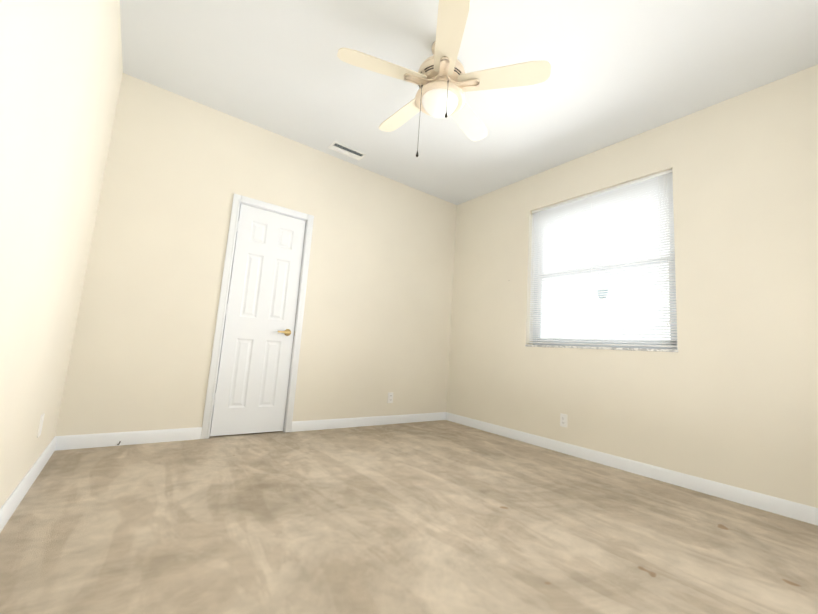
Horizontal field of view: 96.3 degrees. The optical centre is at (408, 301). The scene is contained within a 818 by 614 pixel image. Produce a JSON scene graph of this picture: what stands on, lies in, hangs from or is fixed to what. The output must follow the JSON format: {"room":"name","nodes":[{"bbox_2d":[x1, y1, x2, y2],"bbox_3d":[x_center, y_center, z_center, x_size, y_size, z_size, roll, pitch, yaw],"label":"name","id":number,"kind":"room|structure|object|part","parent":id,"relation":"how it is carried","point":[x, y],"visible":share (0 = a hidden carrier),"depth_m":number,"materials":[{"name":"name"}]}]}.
{"room":"empty bedroom","nodes":[
{"label":"empty bedroom","id":0,"kind":"room"},
{"bbox_2d":[0,0,122,507],"bbox_3d":[-1.199,-0.525,1.008,0.200,2.800,4.360,9,-9,-36],"label":"wall","id":1,"kind":"structure","parent":0,"point":[61,68],"depth_m":1.46,"materials":[{"name":"beige paint"}]},
{"bbox_2d":[0,436,56,531],"bbox_3d":[-1.204,0.829,0.893,0.014,0.092,3.960,9,-9,-36],"label":"baseboard","id":2,"kind":"structure","parent":1,"relation":"attached to","point":[12,502],"depth_m":1.76,"materials":[{"name":"white wood"}]},
{"bbox_2d":[37,413,44,437],"bbox_3d":[-1.963,0.661,1.954,0.007,0.115,0.070,9,-9,-36],"label":"electrical outlet","id":3,"kind":"object","parent":1,"relation":"attached to","point":[40,424],"visible":0.96,"depth_m":1.94,"materials":[{"name":"white plastic"}]},
{"bbox_2d":[55,73,456,435],"bbox_3d":[-0.936,-0.139,3.779,3.580,2.800,0.200,9,-9,-36],"label":"wall","id":4,"kind":"structure","parent":0,"point":[179,171],"depth_m":3.17,"materials":[{"name":"beige paint"}]},
{"bbox_2d":[55,427,201,450],"bbox_3d":[-2.042,1.015,2.721,0.877,0.092,0.014,9,-9,-36],"label":"baseboard","id":5,"kind":"structure","parent":4,"relation":"attached to","point":[69,442],"depth_m":2.69,"materials":[{"name":"white wood"}]},
{"bbox_2d":[200,193,313,438],"bbox_3d":[-1.385,0.136,3.407,0.746,2.098,0.221,9,-9,-36],"label":"door frame","id":6,"kind":"structure","parent":4,"relation":"attached to","point":[215,356],"depth_m":3.33,"materials":[{"name":"white wood"}]},
{"bbox_2d":[209,204,305,435],"bbox_3d":[-1.335,0.158,3.326,0.614,2.016,0.088,9,-9,-36],"label":"door","id":7,"kind":"structure","parent":4,"relation":"in","point":[251,390],"depth_m":3.32,"materials":[{"name":"white wood"}]},
{"bbox_3d":[-1.571,0.073,3.155,0.012,1.591,0.015,9,-9,-36],"label":"door hinge","id":8,"kind":"part","parent":7,"relation":"part of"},
{"bbox_3d":[-1.161,0.289,3.422,0.138,0.066,0.052,9,-9,-36],"label":"handle","id":9,"kind":"part","parent":7,"relation":"part of","materials":[{"name":"gold metal"}]},
{"bbox_2d":[291,412,445,431],"bbox_3d":[-0.315,1.300,3.993,1.957,0.092,0.014,9,-9,-36],"label":"baseboard","id":10,"kind":"structure","parent":4,"relation":"attached to","point":[309,425],"depth_m":3.86,"materials":[{"name":"white wood"}]},
{"bbox_2d":[387,392,392,402],"bbox_3d":[-0.206,1.080,4.096,0.070,0.115,0.009,9,-9,-36],"label":"electrical outlet","id":11,"kind":"object","parent":4,"relation":"attached to","point":[390,397],"visible":1,"depth_m":4.09,"materials":[{"name":"white plastic"}]},
{"bbox_2d":[0,420,817,613],"bbox_3d":[0.212,1.159,1.929,3.980,0.100,4.360,9,-9,-36],"label":"floor","id":12,"kind":"structure","parent":0,"point":[439,517],"depth_m":1.66,"materials":[{"name":"carpet"}]},
{"bbox_2d":[120,0,817,204],"bbox_3d":[0.407,-1.719,2.311,3.980,0.120,4.360,9,-9,-36],"label":"ceiling","id":13,"kind":"structure","parent":0,"point":[621,70],"depth_m":2.54,"materials":[{"name":"white paint"}]},
{"bbox_2d":[328,141,365,160],"bbox_3d":[-0.631,-1.534,3.747,0.360,0.014,0.160,9,-9,-36],"label":"ceiling vent","id":14,"kind":"object","parent":13,"relation":"in","point":[346,150],"visible":1,"depth_m":3.74,"materials":[{"name":"white metal"}]},
{"bbox_2d":[337,0,550,156],"bbox_3d":[0.163,-1.246,2.378,1.274,0.829,1.222,9,-9,-36],"label":"ceiling fan","id":15,"kind":"object","parent":13,"relation":"hanging from","point":[442,79],"visible":1,"depth_m":2.24,"materials":[{"name":"cream painted metal"},{"name":"cream painted wood"},{"name":"glass"}]},
{"bbox_3d":[0.195,-1.237,2.337,0.233,0.096,0.233,9,-9,-36],"label":"globe","id":16,"kind":"part","parent":15,"relation":"part of","materials":[{"name":"white glass"}]},
{"bbox_2d":[446,64,817,507],"bbox_3d":[1.818,-0.025,3.230,0.200,2.800,4.360,9,-9,-36],"label":"wall","id":17,"kind":"structure","parent":0,"point":[727,393],"depth_m":2.67,"materials":[{"name":"beige paint"}]},
{"bbox_2d":[560,414,567,427],"bbox_3d":[1.414,1.090,3.350,0.009,0.115,0.070,9,-9,-36],"label":"electrical outlet","id":18,"kind":"object","parent":17,"relation":"attached to","point":[563,419],"visible":1,"depth_m":3.35,"materials":[{"name":"white plastic"}]},
{"bbox_2d":[525,344,677,351],"bbox_3d":[1.647,0.420,3.285,0.122,0.020,1.331,9,-9,-36],"label":"window sill","id":19,"kind":"structure","parent":17,"relation":"attached to","point":[631,349],"depth_m":3.12,"materials":[{"name":"stone"}]},
{"bbox_2d":[529,169,677,349],"bbox_3d":[1.731,-0.298,3.408,0.142,1.445,1.323,9,-9,-36],"label":"window blind","id":20,"kind":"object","parent":17,"relation":"in","point":[555,222],"depth_m":3.27,"materials":[{"name":"white plastic"}]},
{"bbox_2d":[591,196,591,286],"bbox_3d":[1.686,-0.306,3.379,0.025,1.391,0.007,9,-9,-36],"label":"blind cord","id":21,"kind":"object","parent":20,"relation":"hanging from","point":[591,255],"depth_m":3.40,"materials":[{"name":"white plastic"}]},
{"bbox_3d":[1.688,-0.314,3.377,0.034,1.426,1.322,9,-9,-36],"label":"window blind rails","id":22,"kind":"part","parent":20,"relation":"part of","materials":[{"name":"white plastic"}]},
{"bbox_2d":[664,180,670,325],"bbox_3d":[2.039,-0.422,2.893,0.015,1.235,0.030,9,-9,-36],"label":"blind cord","id":23,"kind":"object","parent":20,"relation":"hanging from","point":[666,180],"depth_m":2.88,"materials":[{"name":"white fabric"}]},
{"bbox_2d":[446,412,817,525],"bbox_3d":[1.642,1.300,2.990,0.014,0.092,3.960,9,-9,-36],"label":"baseboard","id":24,"kind":"structure","parent":17,"relation":"attached to","point":[793,510],"depth_m":2.67,"materials":[{"name":"white wood"}]},
{"label":"outside","id":25,"kind":"structure","parent":0,"visible":0},
{"bbox_2d":[541,191,669,339],"bbox_3d":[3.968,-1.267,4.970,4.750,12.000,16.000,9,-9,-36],"label":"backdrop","id":26,"kind":"structure","parent":25,"point":[608,294],"depth_m":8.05,"materials":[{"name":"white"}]}
]}

